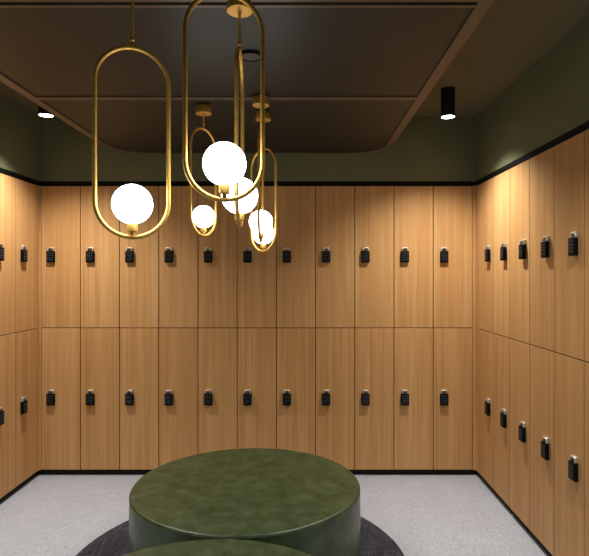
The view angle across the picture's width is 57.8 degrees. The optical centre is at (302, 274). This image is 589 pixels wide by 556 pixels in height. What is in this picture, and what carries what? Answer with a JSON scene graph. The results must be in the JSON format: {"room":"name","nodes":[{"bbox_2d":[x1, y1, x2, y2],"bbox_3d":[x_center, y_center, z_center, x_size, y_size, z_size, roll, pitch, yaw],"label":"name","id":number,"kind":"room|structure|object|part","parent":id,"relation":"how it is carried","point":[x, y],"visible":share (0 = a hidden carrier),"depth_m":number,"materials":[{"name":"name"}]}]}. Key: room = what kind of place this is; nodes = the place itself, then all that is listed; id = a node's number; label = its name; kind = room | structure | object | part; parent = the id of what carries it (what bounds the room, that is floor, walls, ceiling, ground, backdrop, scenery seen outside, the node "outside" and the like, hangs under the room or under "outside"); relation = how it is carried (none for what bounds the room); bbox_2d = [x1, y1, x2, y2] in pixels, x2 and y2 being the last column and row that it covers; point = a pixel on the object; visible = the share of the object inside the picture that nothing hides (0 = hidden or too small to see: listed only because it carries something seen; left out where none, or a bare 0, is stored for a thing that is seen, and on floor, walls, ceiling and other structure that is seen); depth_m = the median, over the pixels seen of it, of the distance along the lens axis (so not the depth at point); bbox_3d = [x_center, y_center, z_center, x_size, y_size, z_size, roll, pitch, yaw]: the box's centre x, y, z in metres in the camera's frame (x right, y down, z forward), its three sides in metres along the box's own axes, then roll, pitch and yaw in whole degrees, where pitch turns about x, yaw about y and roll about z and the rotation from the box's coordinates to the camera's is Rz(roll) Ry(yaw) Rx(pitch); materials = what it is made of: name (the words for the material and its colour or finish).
{"room":"changing room","nodes":[
{"label":"changing room","id":0,"kind":"room"},
{"bbox_2d":[0,93,38,180],"bbox_3d":[-2.313,0.165,1.449,0.600,2.750,6.298,0,0,0],"label":"wall","id":1,"kind":"structure","parent":0,"point":[19,126],"depth_m":3.78,"materials":[{"name":"green paint"}]},
{"bbox_2d":[0,471,37,502],"bbox_3d":[-2.275,1.518,3.324,0.476,0.043,1.557,0,0,0],"label":"baseboard","id":2,"kind":"structure","parent":1,"relation":"attached to","point":[11,492],"depth_m":3.82,"materials":[{"name":"black"}]},
{"bbox_2d":[0,333,15,497],"bbox_3d":[-2.249,0.952,3.595,0.528,1.086,0.299,0,0,0],"label":"locker","id":3,"kind":"object","parent":2,"relation":"on","point":[7,341],"visible":1,"depth_m":3.64,"materials":[{"name":"brown wood"}]},
{"bbox_2d":[0,173,15,334],"bbox_3d":[-2.249,-0.135,3.595,0.528,1.086,0.299,0,0,0],"label":"locker","id":4,"kind":"object","parent":3,"relation":"on","point":[7,183],"visible":1,"depth_m":3.64,"materials":[{"name":"brown wood"}]},
{"bbox_2d":[15,329,36,486],"bbox_3d":[-2.249,0.952,3.895,0.528,1.086,0.299,0,0,0],"label":"locker","id":5,"kind":"object","parent":2,"relation":"on","point":[26,341],"visible":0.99,"depth_m":3.89,"materials":[{"name":"brown wood"}]},
{"bbox_2d":[16,179,36,331],"bbox_3d":[-2.249,-0.135,3.895,0.528,1.086,0.299,0,0,0],"label":"locker","id":6,"kind":"object","parent":5,"relation":"on","point":[26,193],"visible":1,"depth_m":3.89,"materials":[{"name":"brown wood"}]},
{"bbox_2d":[0,167,39,185],"bbox_3d":[-2.061,-0.696,3.309,0.104,0.032,1.529,0,0,0],"label":"trim","id":7,"kind":"structure","parent":1,"relation":"attached to","point":[3,171],"depth_m":3.78,"materials":[{"name":"black"}]},
{"bbox_2d":[35,185,41,470],"bbox_3d":[-2.016,0.409,4.072,0.030,2.174,0.052,0,0,0],"label":"trim","id":8,"kind":"structure","parent":1,"relation":"attached to","point":[39,188],"depth_m":4.08,"materials":[{"name":"brown wood"}]},
{"bbox_2d":[39,116,475,180],"bbox_3d":[-0.343,0.165,4.378,4.380,2.750,0.600,0,0,0],"label":"wall","id":9,"kind":"structure","parent":0,"point":[429,148],"depth_m":4.08,"materials":[{"name":"green paint"}]},
{"bbox_2d":[40,181,475,186],"bbox_3d":[-0.343,-0.696,4.126,3.340,0.032,0.104,0,0,0],"label":"trim","id":10,"kind":"structure","parent":9,"relation":"attached to","point":[42,183],"depth_m":4.07,"materials":[{"name":"black"}]},
{"bbox_2d":[38,469,477,474],"bbox_3d":[-0.343,1.518,4.340,3.388,0.043,0.476,0,0,0],"label":"baseboard","id":11,"kind":"structure","parent":9,"relation":"attached to","point":[40,472],"depth_m":4.10,"materials":[{"name":"black"}]},
{"bbox_2d":[42,328,80,469],"bbox_3d":[-1.850,0.952,4.314,0.299,1.086,0.528,0,0,0],"label":"locker","id":12,"kind":"object","parent":11,"relation":"on","point":[61,347],"visible":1,"depth_m":4.08,"materials":[{"name":"brown wood"}]},
{"bbox_2d":[42,186,80,327],"bbox_3d":[-1.850,-0.135,4.314,0.299,1.086,0.528,0,0,0],"label":"locker","id":13,"kind":"object","parent":12,"relation":"on","point":[61,205],"visible":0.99,"depth_m":4.08,"materials":[{"name":"brown wood"}]},
{"bbox_2d":[81,328,119,469],"bbox_3d":[-1.550,0.952,4.314,0.299,1.086,0.528,0,0,0],"label":"locker","id":14,"kind":"object","parent":11,"relation":"on","point":[100,347],"visible":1,"depth_m":4.08,"materials":[{"name":"brown wood"}]},
{"bbox_2d":[81,186,119,327],"bbox_3d":[-1.550,-0.135,4.314,0.299,1.086,0.528,0,0,0],"label":"locker","id":15,"kind":"object","parent":14,"relation":"on","point":[100,248],"visible":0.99,"depth_m":4.08,"materials":[{"name":"brown wood"}]},
{"bbox_2d":[120,328,158,469],"bbox_3d":[-1.250,0.952,4.314,0.299,1.086,0.528,0,0,0],"label":"locker","id":16,"kind":"object","parent":11,"relation":"on","point":[139,347],"visible":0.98,"depth_m":4.08,"materials":[{"name":"brown wood"}]},
{"bbox_2d":[120,186,158,327],"bbox_3d":[-1.250,-0.135,4.314,0.299,1.086,0.528,0,0,0],"label":"locker","id":17,"kind":"object","parent":16,"relation":"on","point":[139,258],"visible":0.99,"depth_m":4.08,"materials":[{"name":"brown wood"}]},
{"bbox_2d":[159,328,197,465],"bbox_3d":[-0.950,0.952,4.314,0.299,1.086,0.528,0,0,0],"label":"locker","id":18,"kind":"object","parent":11,"relation":"on","point":[178,347],"visible":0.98,"depth_m":4.08,"materials":[{"name":"brown wood"}]},
{"bbox_2d":[159,186,197,327],"bbox_3d":[-0.950,-0.135,4.314,0.299,1.086,0.528,0,0,0],"label":"locker","id":19,"kind":"object","parent":18,"relation":"on","point":[178,240],"visible":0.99,"depth_m":4.08,"materials":[{"name":"brown wood"}]},
{"bbox_2d":[198,327,237,453],"bbox_3d":[-0.650,0.952,4.314,0.299,1.086,0.528,0,0,0],"label":"locker","id":20,"kind":"object","parent":11,"relation":"on","point":[217,347],"visible":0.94,"depth_m":4.08,"materials":[{"name":"brown wood"}]},
{"bbox_2d":[198,186,237,327],"bbox_3d":[-0.650,-0.135,4.314,0.299,1.086,0.528,0,0,0],"label":"locker","id":21,"kind":"object","parent":20,"relation":"on","point":[217,251],"visible":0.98,"depth_m":4.08,"materials":[{"name":"brown wood"}]},
{"bbox_2d":[238,327,276,448],"bbox_3d":[-0.350,0.952,4.314,0.299,1.086,0.528,0,0,0],"label":"locker","id":22,"kind":"object","parent":11,"relation":"on","point":[257,347],"visible":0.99,"depth_m":4.08,"materials":[{"name":"brown wood"}]},
{"bbox_2d":[238,186,276,327],"bbox_3d":[-0.350,-0.135,4.314,0.299,1.086,0.528,0,0,0],"label":"locker","id":23,"kind":"object","parent":22,"relation":"on","point":[257,271],"visible":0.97,"depth_m":4.08,"materials":[{"name":"brown wood"}]},
{"bbox_2d":[277,328,314,454],"bbox_3d":[-0.050,0.952,4.314,0.299,1.086,0.528,0,0,0],"label":"locker","id":24,"kind":"object","parent":11,"relation":"on","point":[295,346],"visible":0.95,"depth_m":4.08,"materials":[{"name":"brown wood"}]},
{"bbox_2d":[277,186,314,327],"bbox_3d":[-0.050,-0.135,4.314,0.299,1.086,0.528,0,0,0],"label":"locker","id":25,"kind":"object","parent":24,"relation":"on","point":[295,204],"visible":1,"depth_m":4.08,"materials":[{"name":"brown wood"}]},
{"bbox_2d":[315,327,353,469],"bbox_3d":[0.250,0.952,4.314,0.299,1.086,0.528,0,0,0],"label":"locker","id":26,"kind":"object","parent":11,"relation":"on","point":[334,347],"visible":0.98,"depth_m":4.08,"materials":[{"name":"brown wood"}]},
{"bbox_2d":[315,186,353,327],"bbox_3d":[0.250,-0.135,4.314,0.299,1.086,0.528,0,0,0],"label":"locker","id":27,"kind":"object","parent":26,"relation":"on","point":[334,205],"visible":1,"depth_m":4.08,"materials":[{"name":"brown wood"}]},
{"bbox_2d":[354,327,393,469],"bbox_3d":[0.550,0.952,4.314,0.299,1.086,0.528,0,0,0],"label":"locker","id":28,"kind":"object","parent":11,"relation":"on","point":[373,347],"visible":1,"depth_m":4.08,"materials":[{"name":"brown wood"}]},
{"bbox_2d":[354,186,393,327],"bbox_3d":[0.550,-0.135,4.314,0.299,1.086,0.528,0,0,0],"label":"locker","id":29,"kind":"object","parent":28,"relation":"on","point":[373,205],"visible":0.99,"depth_m":4.08,"materials":[{"name":"brown wood"}]},
{"bbox_2d":[394,328,432,469],"bbox_3d":[0.850,0.952,4.314,0.299,1.086,0.528,0,0,0],"label":"locker","id":30,"kind":"object","parent":11,"relation":"on","point":[413,347],"visible":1,"depth_m":4.08,"materials":[{"name":"brown wood"}]},
{"bbox_2d":[394,186,432,327],"bbox_3d":[0.850,-0.135,4.314,0.299,1.086,0.528,0,0,0],"label":"locker","id":31,"kind":"object","parent":30,"relation":"on","point":[413,205],"visible":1,"depth_m":4.08,"materials":[{"name":"brown wood"}]},
{"bbox_2d":[433,328,471,469],"bbox_3d":[1.150,0.952,4.314,0.299,1.086,0.528,0,0,0],"label":"locker","id":32,"kind":"object","parent":11,"relation":"on","point":[452,347],"visible":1,"depth_m":4.08,"materials":[{"name":"brown wood"}]},
{"bbox_2d":[433,186,471,327],"bbox_3d":[1.150,-0.135,4.314,0.299,1.086,0.528,0,0,0],"label":"locker","id":33,"kind":"object","parent":32,"relation":"on","point":[452,205],"visible":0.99,"depth_m":4.08,"materials":[{"name":"brown wood"}]},
{"bbox_2d":[0,475,548,555],"bbox_3d":[-0.343,1.590,1.449,4.540,0.100,6.458,0,0,0],"label":"floor","id":34,"kind":"structure","parent":0,"point":[49,515],"depth_m":3.42,"materials":[{"name":"carpet"}]},
{"bbox_2d":[76,516,403,555],"bbox_3d":[-0.337,1.536,2.235,1.806,0.008,2.970,0,0,0],"label":"rug","id":35,"kind":"object","parent":34,"relation":"on","point":[374,541],"visible":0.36,"depth_m":3.04,"materials":[{"name":"grey carpet"}]},
{"bbox_2d":[122,539,311,555],"bbox_3d":[-0.334,1.311,1.650,1.198,0.442,1.154,0,0,0],"label":"ottoman","id":36,"kind":"object","parent":35,"relation":"on","point":[208,547],"visible":1,"depth_m":2.12,"materials":[{"name":"green fabric"}]},
{"bbox_2d":[129,448,359,555],"bbox_3d":[-0.291,1.311,2.797,1.212,0.442,1.168,0,0,0],"label":"ottoman","id":37,"kind":"object","parent":35,"relation":"on","point":[307,503],"visible":0.99,"depth_m":2.57,"materials":[{"name":"green fabric"}]},
{"bbox_2d":[0,0,588,115],"bbox_3d":[-0.343,-1.260,1.449,4.540,0.100,6.458,0,0,0],"label":"ceiling","id":38,"kind":"structure","parent":0,"point":[511,36],"depth_m":2.88,"materials":[{"name":"paint"}]},
{"bbox_2d":[38,105,53,117],"bbox_3d":[-1.657,-1.118,3.443,0.091,0.183,0.091,0,0,0],"label":"ceiling spotlight","id":39,"kind":"object","parent":38,"relation":"attached to","point":[42,112],"visible":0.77,"depth_m":3.41,"materials":[{"name":"black metal"}]},
{"bbox_2d":[0,0,493,153],"bbox_3d":[-0.370,-1.032,1.745,1.944,0.355,4.090,0,0,0],"label":"ceiling panel","id":40,"kind":"object","parent":38,"relation":"hanging from","point":[342,76],"visible":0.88,"depth_m":2.20,"materials":[{"name":"brown metal"}]},
{"bbox_2d":[92,0,170,238],"bbox_3d":[-0.488,-0.480,1.528,0.189,0.760,0.114,0,0,10],"label":"pendant light","id":41,"kind":"object","parent":40,"relation":"hanging from","point":[132,204],"visible":1,"depth_m":1.50,"materials":[{"name":"gold metal"}]},
{"bbox_3d":[-0.488,-0.203,1.528,0.114,0.112,0.114,0,0,-19],"label":"globe","id":42,"kind":"part","parent":41,"relation":"part of"},
{"bbox_3d":[-0.488,-0.744,1.528,0.008,0.150,0.008,0,0,-19],"label":"rod","id":43,"kind":"part","parent":41,"relation":"part of","materials":[{"name":"gold metal"}]},
{"bbox_2d":[189,104,216,235],"bbox_3d":[-0.505,-0.527,2.720,0.115,0.666,0.187,0,0,-2],"label":"pendant light","id":44,"kind":"object","parent":40,"relation":"hanging from","point":[203,216],"visible":0.97,"depth_m":2.68,"materials":[{"name":"gold metal"}]},
{"bbox_3d":[-0.505,-0.296,2.720,0.114,0.112,0.114,0,0,28],"label":"globe","id":45,"kind":"part","parent":44,"relation":"part of"},
{"bbox_2d":[183,0,264,201],"bbox_3d":[-0.205,-0.525,1.400,0.190,0.670,0.114,0,0,16],"label":"pendant light","id":46,"kind":"object","parent":40,"relation":"hanging from","point":[224,163],"visible":1,"depth_m":1.38,"materials":[{"name":"gold metal"}]},
{"bbox_3d":[-0.205,-0.291,1.400,0.114,0.112,0.114,0,0,-12],"label":"globe","id":47,"kind":"part","parent":46,"relation":"part of"},
{"bbox_3d":[-0.370,-0.878,3.207,1.854,0.024,1.147,0,0,0],"label":"panel","id":48,"kind":"part","parent":40,"relation":"part of","materials":[{"name":"brown metal"}]},
{"bbox_3d":[-0.370,-0.878,2.156,1.854,0.024,0.869,0,0,0],"label":"panel","id":49,"kind":"part","parent":40,"relation":"part of","materials":[{"name":"brown wood"}]},
{"bbox_2d":[221,0,257,227],"bbox_3d":[-0.196,-0.502,1.660,0.114,0.716,0.194,0,0,25],"label":"pendant light","id":50,"kind":"object","parent":40,"relation":"hanging from","point":[235,8],"visible":0.78,"depth_m":1.62,"materials":[{"name":"gold metal"}]},
{"bbox_3d":[-0.196,-0.766,1.660,0.008,0.106,0.008,0,0,-1],"label":"rod","id":51,"kind":"part","parent":50,"relation":"part of","materials":[{"name":"gold metal"}]},
{"bbox_3d":[-0.196,-0.246,1.660,0.114,0.112,0.114,0,0,-1],"label":"globe","id":52,"kind":"part","parent":50,"relation":"part of"},
{"bbox_3d":[-0.203,-0.862,2.100,0.080,0.010,0.080,0,0,0],"label":"flush plate","id":53,"kind":"part","parent":40,"relation":"part of","materials":[{"name":"grey metal"}]},
{"bbox_2d":[249,95,272,242],"bbox_3d":[-0.202,-0.507,2.586,0.114,0.705,0.189,0,0,30],"label":"pendant light","id":54,"kind":"object","parent":40,"relation":"hanging from","point":[260,221],"visible":0.8,"depth_m":2.54,"materials":[{"name":"white glass"}]},
{"bbox_3d":[-0.202,-0.257,2.586,0.114,0.112,0.114,0,0,1],"label":"globe","id":55,"kind":"part","parent":54,"relation":"part of"},
{"bbox_2d":[250,111,276,251],"bbox_3d":[-0.208,-0.488,2.830,0.190,0.743,0.114,0,0,18],"label":"pendant light","id":56,"kind":"object","parent":40,"relation":"hanging from","point":[268,236],"visible":0.62,"depth_m":2.80,"materials":[{"name":"gold metal"}]},
{"bbox_3d":[-0.208,-0.219,2.830,0.114,0.112,0.114,0,0,-44],"label":"globe","id":57,"kind":"part","parent":56,"relation":"part of"},
{"bbox_2d":[441,87,454,118],"bbox_3d":[0.949,-1.118,3.476,0.091,0.183,0.091,0,0,0],"label":"ceiling spotlight","id":58,"kind":"object","parent":38,"relation":"attached to","point":[447,93],"visible":1,"depth_m":3.44,"materials":[{"name":"black metal"}]},
{"bbox_2d":[476,14,588,180],"bbox_3d":[1.627,0.165,1.449,0.600,2.750,6.298,0,0,0],"label":"wall","id":59,"kind":"structure","parent":0,"point":[550,99],"depth_m":3.00,"materials":[{"name":"green paint"}]},
{"bbox_2d":[472,185,478,472],"bbox_3d":[1.323,0.409,4.056,0.044,2.174,0.083,0,0,0],"label":"trim","id":60,"kind":"structure","parent":59,"relation":"attached to","point":[475,189],"depth_m":4.08,"materials":[{"name":"brown wood"}]},
{"bbox_2d":[478,473,551,555],"bbox_3d":[1.589,1.518,2.858,0.476,0.043,2.488,0,0,0],"label":"baseboard","id":61,"kind":"structure","parent":59,"relation":"attached to","point":[483,479],"depth_m":3.34,"materials":[{"name":"black"}]},
{"bbox_2d":[479,329,495,487],"bbox_3d":[1.564,0.952,3.864,0.528,1.086,0.299,0,0,0],"label":"locker","id":62,"kind":"object","parent":61,"relation":"on","point":[485,337],"visible":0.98,"depth_m":3.85,"materials":[{"name":"brown wood"}]},
{"bbox_2d":[479,178,492,332],"bbox_3d":[1.564,-0.135,3.864,0.528,1.086,0.299,0,0,0],"label":"locker","id":63,"kind":"object","parent":62,"relation":"on","point":[485,188],"visible":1,"depth_m":3.85,"materials":[{"name":"brown wood"}]},
{"bbox_2d":[493,334,511,506],"bbox_3d":[1.564,0.952,3.563,0.528,1.086,0.299,0,0,0],"label":"locker","id":64,"kind":"object","parent":61,"relation":"on","point":[501,344],"visible":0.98,"depth_m":3.56,"materials":[{"name":"brown wood"}]},
{"bbox_2d":[493,169,509,337],"bbox_3d":[1.564,-0.135,3.563,0.528,1.086,0.299,0,0,0],"label":"locker","id":65,"kind":"object","parent":64,"relation":"on","point":[501,182],"visible":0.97,"depth_m":3.56,"materials":[{"name":"brown wood"}]},
{"bbox_2d":[510,339,531,529],"bbox_3d":[1.564,0.952,3.264,0.528,1.086,0.299,0,0,0],"label":"locker","id":66,"kind":"object","parent":61,"relation":"on","point":[519,350],"visible":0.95,"depth_m":3.25,"materials":[{"name":"brown wood"}]},
{"bbox_2d":[510,159,529,343],"bbox_3d":[1.564,-0.135,3.264,0.528,1.086,0.299,0,0,0],"label":"locker","id":67,"kind":"object","parent":66,"relation":"on","point":[519,174],"visible":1,"depth_m":3.25,"materials":[{"name":"brown wood"}]},
{"bbox_2d":[530,345,553,555],"bbox_3d":[1.564,0.952,2.963,0.528,1.086,0.299,0,0,0],"label":"locker","id":68,"kind":"object","parent":61,"relation":"on","point":[541,359],"visible":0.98,"depth_m":2.95,"materials":[{"name":"brown wood"}]},
{"bbox_2d":[530,147,553,350],"bbox_3d":[1.564,-0.135,2.963,0.528,1.086,0.299,0,0,0],"label":"locker","id":69,"kind":"object","parent":68,"relation":"on","point":[542,164],"visible":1,"depth_m":2.95,"materials":[{"name":"brown wood"}]},
{"bbox_2d":[554,352,586,555],"bbox_3d":[1.564,0.952,2.663,0.528,1.086,0.299,0,0,0],"label":"locker","id":70,"kind":"object","parent":61,"relation":"on","point":[568,370],"visible":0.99,"depth_m":2.66,"materials":[{"name":"brown wood"}]},
{"bbox_2d":[554,132,583,359],"bbox_3d":[1.564,-0.135,2.663,0.528,1.086,0.299,0,0,0],"label":"locker","id":71,"kind":"object","parent":70,"relation":"on","point":[569,154],"visible":0.99,"depth_m":2.66,"materials":[{"name":"brown wood"}]},
{"bbox_2d":[584,362,588,555],"bbox_3d":[1.564,0.952,2.364,0.528,1.086,0.299,0,0,0],"label":"locker","id":72,"kind":"object","parent":61,"relation":"on","point":[586,364],"visible":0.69,"depth_m":2.49,"materials":[{"name":"brown wood"}]},
{"bbox_2d":[584,129,588,361],"bbox_3d":[1.564,-0.135,2.364,0.528,1.086,0.299,0,0,0],"label":"locker","id":73,"kind":"object","parent":72,"relation":"on","point":[586,132],"visible":1,"depth_m":2.49,"materials":[{"name":"brown wood"}]},
{"bbox_2d":[476,121,588,185],"bbox_3d":[1.375,-0.696,2.844,0.104,0.032,2.460,0,0,0],"label":"trim","id":74,"kind":"structure","parent":59,"relation":"attached to","point":[581,128],"depth_m":2.98,"materials":[{"name":"black metal"}]}
]}

